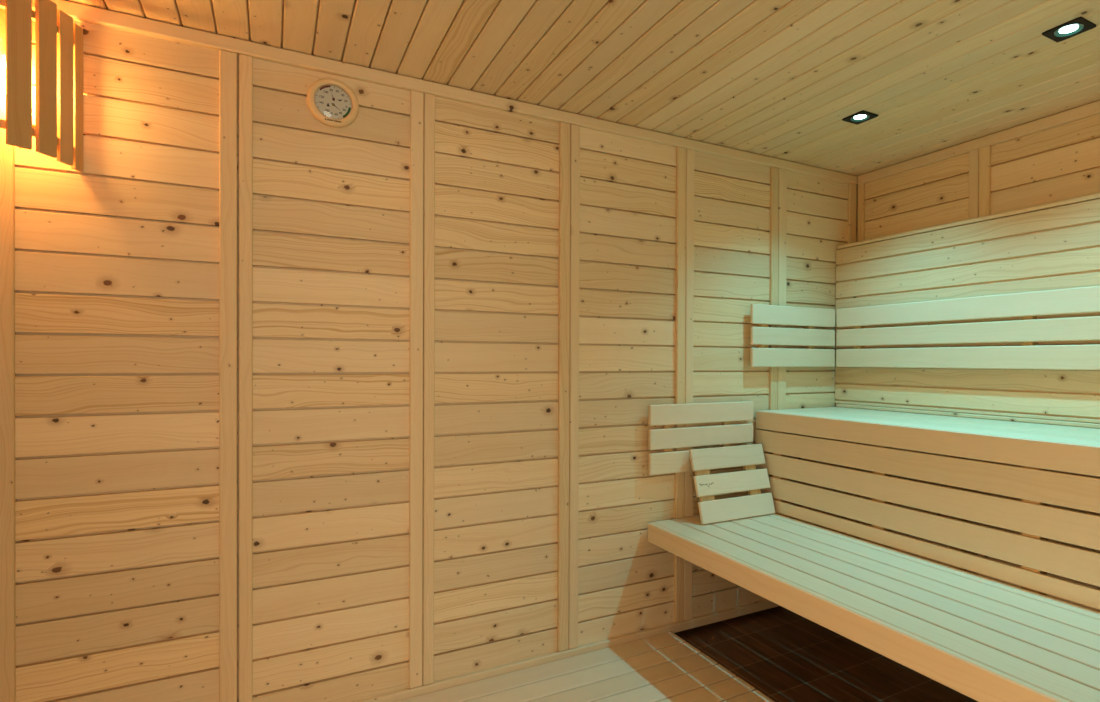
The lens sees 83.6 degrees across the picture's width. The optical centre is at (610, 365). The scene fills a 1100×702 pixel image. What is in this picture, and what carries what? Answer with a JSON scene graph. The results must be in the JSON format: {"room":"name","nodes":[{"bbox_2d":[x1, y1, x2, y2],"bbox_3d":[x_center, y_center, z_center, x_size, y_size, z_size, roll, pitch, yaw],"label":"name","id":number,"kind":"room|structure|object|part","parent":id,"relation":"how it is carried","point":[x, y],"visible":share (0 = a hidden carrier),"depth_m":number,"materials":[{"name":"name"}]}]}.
{"room":"sauna","nodes":[
{"label":"sauna","id":0,"kind":"room"},
{"bbox_2d":[15,18,847,701],"bbox_3d":[-0.181,0.056,2.393,3.470,2.158,0.060,0,0,-29],"label":"wall","id":1,"kind":"structure","parent":0,"point":[117,258],"depth_m":1.98,"materials":[{"name":"brown wood"}]},
{"bbox_2d":[0,8,15,701],"bbox_3d":[-1.573,0.084,1.581,0.045,2.027,0.018,0,0,-29],"label":"trim","id":2,"kind":"structure","parent":1,"relation":"attached to","point":[7,152],"depth_m":1.58,"materials":[{"name":"brown wood"}]},
{"bbox_2d":[0,0,82,171],"bbox_3d":[-1.460,-0.718,1.520,0.185,0.386,0.218,0,0,-29],"label":"lamp","id":3,"kind":"object","parent":1,"relation":"attached to","point":[57,132],"visible":1,"depth_m":1.51,"materials":[{"name":"brown wood"}]},
{"bbox_3d":[-1.507,-0.724,1.542,0.062,0.090,0.062,0,0,-29],"label":"bulb","id":4,"kind":"part","parent":3,"relation":"part of","materials":[{"name":"white glass"}]},
{"bbox_2d":[219,50,236,701],"bbox_3d":[-1.140,0.085,1.821,0.045,2.027,0.018,0,0,-29],"label":"trim","id":5,"kind":"structure","parent":1,"relation":"attached to","point":[227,60],"depth_m":1.81,"materials":[{"name":"brown wood"}]},
{"bbox_2d":[239,54,252,701],"bbox_3d":[-1.101,0.085,1.843,0.035,2.027,0.018,0,0,-29],"label":"trim","id":6,"kind":"structure","parent":1,"relation":"attached to","point":[245,61],"depth_m":1.83,"materials":[{"name":"brown wood"}]},
{"bbox_2d":[307,78,358,127],"bbox_3d":[-0.884,-0.836,1.946,0.152,0.152,0.027,0,0,-29],"label":"thermometer","id":7,"kind":"object","parent":1,"relation":"attached to","point":[332,102],"visible":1,"depth_m":1.94,"materials":[{"name":"brown wood"}]},
{"bbox_2d":[409,90,423,688],"bbox_3d":[-0.664,0.085,2.085,0.043,2.027,0.018,0,0,-29],"label":"trim","id":8,"kind":"structure","parent":1,"relation":"attached to","point":[416,98],"depth_m":2.08,"materials":[{"name":"brown wood"}]},
{"bbox_2d":[422,93,434,684],"bbox_3d":[-0.628,0.085,2.106,0.036,2.027,0.018,0,0,-29],"label":"trim","id":9,"kind":"structure","parent":1,"relation":"attached to","point":[429,99],"depth_m":2.10,"materials":[{"name":"brown wood"}]},
{"bbox_2d":[32,0,857,184],"bbox_3d":[-0.158,-0.949,2.353,3.268,0.040,0.024,0,0,-29],"label":"trim","id":10,"kind":"structure","parent":1,"relation":"attached to","point":[78,12],"depth_m":2.03,"materials":[{"name":"brown wood"}]},
{"bbox_2d":[557,122,569,651],"bbox_3d":[-0.182,0.085,2.353,0.043,2.027,0.018,0,0,-29],"label":"trim","id":11,"kind":"structure","parent":1,"relation":"attached to","point":[564,128],"depth_m":2.34,"materials":[{"name":"brown wood"}]},
{"bbox_2d":[352,599,779,701],"bbox_3d":[-0.253,1.117,2.319,3.071,0.036,0.024,0,0,-29],"label":"baseboard","id":12,"kind":"structure","parent":1,"relation":"attached to","point":[698,621],"depth_m":2.35,"materials":[{"name":"brown wood"}]},
{"bbox_2d":[568,124,579,648],"bbox_3d":[-0.144,0.085,2.374,0.039,2.027,0.018,0,0,-29],"label":"trim","id":13,"kind":"structure","parent":1,"relation":"attached to","point":[574,129],"depth_m":2.36,"materials":[{"name":"brown wood"}]},
{"bbox_2d":[674,147,685,622],"bbox_3d":[0.295,0.086,2.617,0.043,2.027,0.018,0,0,-29],"label":"trim","id":14,"kind":"structure","parent":1,"relation":"attached to","point":[680,152],"depth_m":2.61,"materials":[{"name":"brown wood"}]},
{"bbox_2d":[684,149,693,620],"bbox_3d":[0.334,0.086,2.639,0.043,2.027,0.018,0,0,-29],"label":"trim","id":15,"kind":"structure","parent":1,"relation":"attached to","point":[689,241],"depth_m":2.63,"materials":[{"name":"brown wood"}]},
{"bbox_2d":[648,401,752,475],"bbox_3d":[0.395,0.308,2.658,0.557,0.290,0.039,0,0,-29],"label":"backrest","id":16,"kind":"object","parent":1,"relation":"attached to","point":[668,461],"visible":0.8,"depth_m":2.60,"materials":[{"name":"brown wood"}]},
{"bbox_2d":[768,167,778,476],"bbox_3d":[0.762,0.086,2.877,0.043,2.027,0.018,0,0,-29],"label":"trim","id":17,"kind":"structure","parent":1,"relation":"attached to","point":[774,172],"depth_m":2.86,"materials":[{"name":"brown wood"}]},
{"bbox_2d":[777,168,786,409],"bbox_3d":[0.805,0.086,2.901,0.051,2.027,0.018,0,0,-29],"label":"trim","id":18,"kind":"structure","parent":1,"relation":"attached to","point":[782,201],"depth_m":2.89,"materials":[{"name":"brown wood"}]},
{"bbox_2d":[750,304,834,366],"bbox_3d":[0.860,-0.135,2.906,0.536,0.284,0.050,0,0,-29],"label":"backrest","id":19,"kind":"object","parent":1,"relation":"attached to","point":[762,336],"visible":1,"depth_m":2.87,"materials":[{"name":"brown wood"}]},
{"bbox_2d":[847,183,856,243],"bbox_3d":[1.232,-0.366,3.133,0.051,1.124,0.018,0,0,-29],"label":"trim","id":20,"kind":"structure","parent":1,"relation":"attached to","point":[852,188],"depth_m":3.12,"materials":[{"name":"brown wood"}]},
{"bbox_2d":[65,0,1099,175],"bbox_3d":[0.445,-0.993,1.267,3.470,0.060,2.700,0,0,-29],"label":"ceiling","id":21,"kind":"structure","parent":0,"point":[779,79],"depth_m":1.91,"materials":[{"name":"brown wood"}]},
{"bbox_2d":[842,110,877,124],"bbox_3d":[0.970,-0.965,2.382,0.091,0.006,0.099,0,0,-29],"label":"recessed light","id":22,"kind":"object","parent":21,"relation":"in","point":[862,116],"visible":1,"depth_m":2.38,"materials":[{"name":"black metal"}]},
{"bbox_2d":[1042,17,1095,42],"bbox_3d":[1.309,-0.959,1.749,0.091,0.006,0.099,0,0,-29],"label":"recessed light","id":23,"kind":"object","parent":21,"relation":"in","point":[1074,27],"visible":1,"depth_m":1.75,"materials":[{"name":"black metal"}]},
{"bbox_2d":[674,606,977,701],"bbox_3d":[0.435,1.197,1.281,3.470,0.060,2.700,0,0,-29],"label":"floor","id":24,"kind":"structure","parent":0,"point":[785,655],"depth_m":2.39,"materials":[{"name":"brown tile"}]},
{"bbox_2d":[396,632,773,701],"bbox_3d":[-0.060,1.149,1.010,2.080,0.034,2.448,0,0,-29],"label":"duckboard","id":25,"kind":"object","parent":24,"relation":"on","point":[665,667],"visible":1,"depth_m":2.18,"materials":[{"name":"brown wood"}]},
{"bbox_2d":[755,407,1099,611],"bbox_3d":[1.496,0.692,1.859,0.532,0.950,2.478,0,0,-29],"label":"bench","id":26,"kind":"object","parent":24,"relation":"on","point":[1038,448],"visible":0.77,"depth_m":2.01,"materials":[{"name":"brown wood"}]},
{"bbox_2d":[648,513,1099,701],"bbox_3d":[1.006,0.700,1.588,0.585,0.080,2.478,0,0,-29],"label":"bench","id":27,"kind":"object","parent":26,"relation":"attached to","point":[984,639],"visible":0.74,"depth_m":1.69,"materials":[{"name":"brown wood"}]},
{"bbox_2d":[689,444,775,524],"bbox_3d":[0.520,0.502,2.630,0.398,0.296,0.117,0,0,-29],"label":"backrest","id":28,"kind":"object","parent":27,"relation":"on","point":[707,485],"visible":1,"depth_m":2.61,"materials":[{"name":"brown wood"}]},
{"bbox_2d":[835,199,1099,427],"bbox_3d":[1.752,-0.177,1.999,0.057,0.788,2.495,0,0,-29],"label":"wall","id":29,"kind":"structure","parent":0,"point":[1055,248],"depth_m":2.45,"materials":[{"name":"brown wood"}]},
{"bbox_2d":[836,286,1099,369],"bbox_3d":[1.721,-0.125,1.959,0.050,0.284,2.438,0,0,-29],"label":"backrest","id":30,"kind":"object","parent":29,"relation":"attached to","point":[1030,330],"visible":1,"depth_m":2.40,"materials":[{"name":"brown wood"}]},
{"bbox_2d":[837,193,1099,248],"bbox_3d":[1.799,-0.581,2.015,0.145,0.015,2.483,0,0,-29],"label":"trim","id":31,"kind":"structure","parent":29,"relation":"on","point":[1094,196],"depth_m":2.44,"materials":[{"name":"brown wood"}]},
{"bbox_2d":[856,114,1099,610],"bbox_3d":[1.897,0.067,2.082,0.060,2.158,2.700,0,0,-29],"label":"wall","id":32,"kind":"structure","parent":0,"point":[1060,163],"depth_m":2.53,"materials":[{"name":"brown wood"}]},
{"bbox_2d":[857,183,864,241],"bbox_3d":[1.277,-0.365,3.127,0.018,1.124,0.036,0,0,-29],"label":"trim","id":33,"kind":"structure","parent":32,"relation":"attached to","point":[861,187],"depth_m":3.11,"materials":[{"name":"brown wood"}]},
{"bbox_2d":[969,149,978,218],"bbox_3d":[1.556,-0.361,2.623,0.018,1.124,0.040,0,0,-29],"label":"trim","id":34,"kind":"structure","parent":32,"relation":"attached to","point":[973,155],"depth_m":2.61,"materials":[{"name":"brown wood"}]},
{"bbox_2d":[858,100,1099,184],"bbox_3d":[1.872,-0.936,2.047,0.024,0.044,2.477,0,0,-29],"label":"trim","id":35,"kind":"structure","parent":32,"relation":"attached to","point":[1091,109],"depth_m":2.55,"materials":[{"name":"brown wood"}]},
{"bbox_2d":[979,146,990,216],"bbox_3d":[1.577,-0.361,2.585,0.018,1.124,0.043,0,0,-29],"label":"trim","id":36,"kind":"structure","parent":32,"relation":"attached to","point":[985,152],"depth_m":2.57,"materials":[{"name":"brown wood"}]}
]}

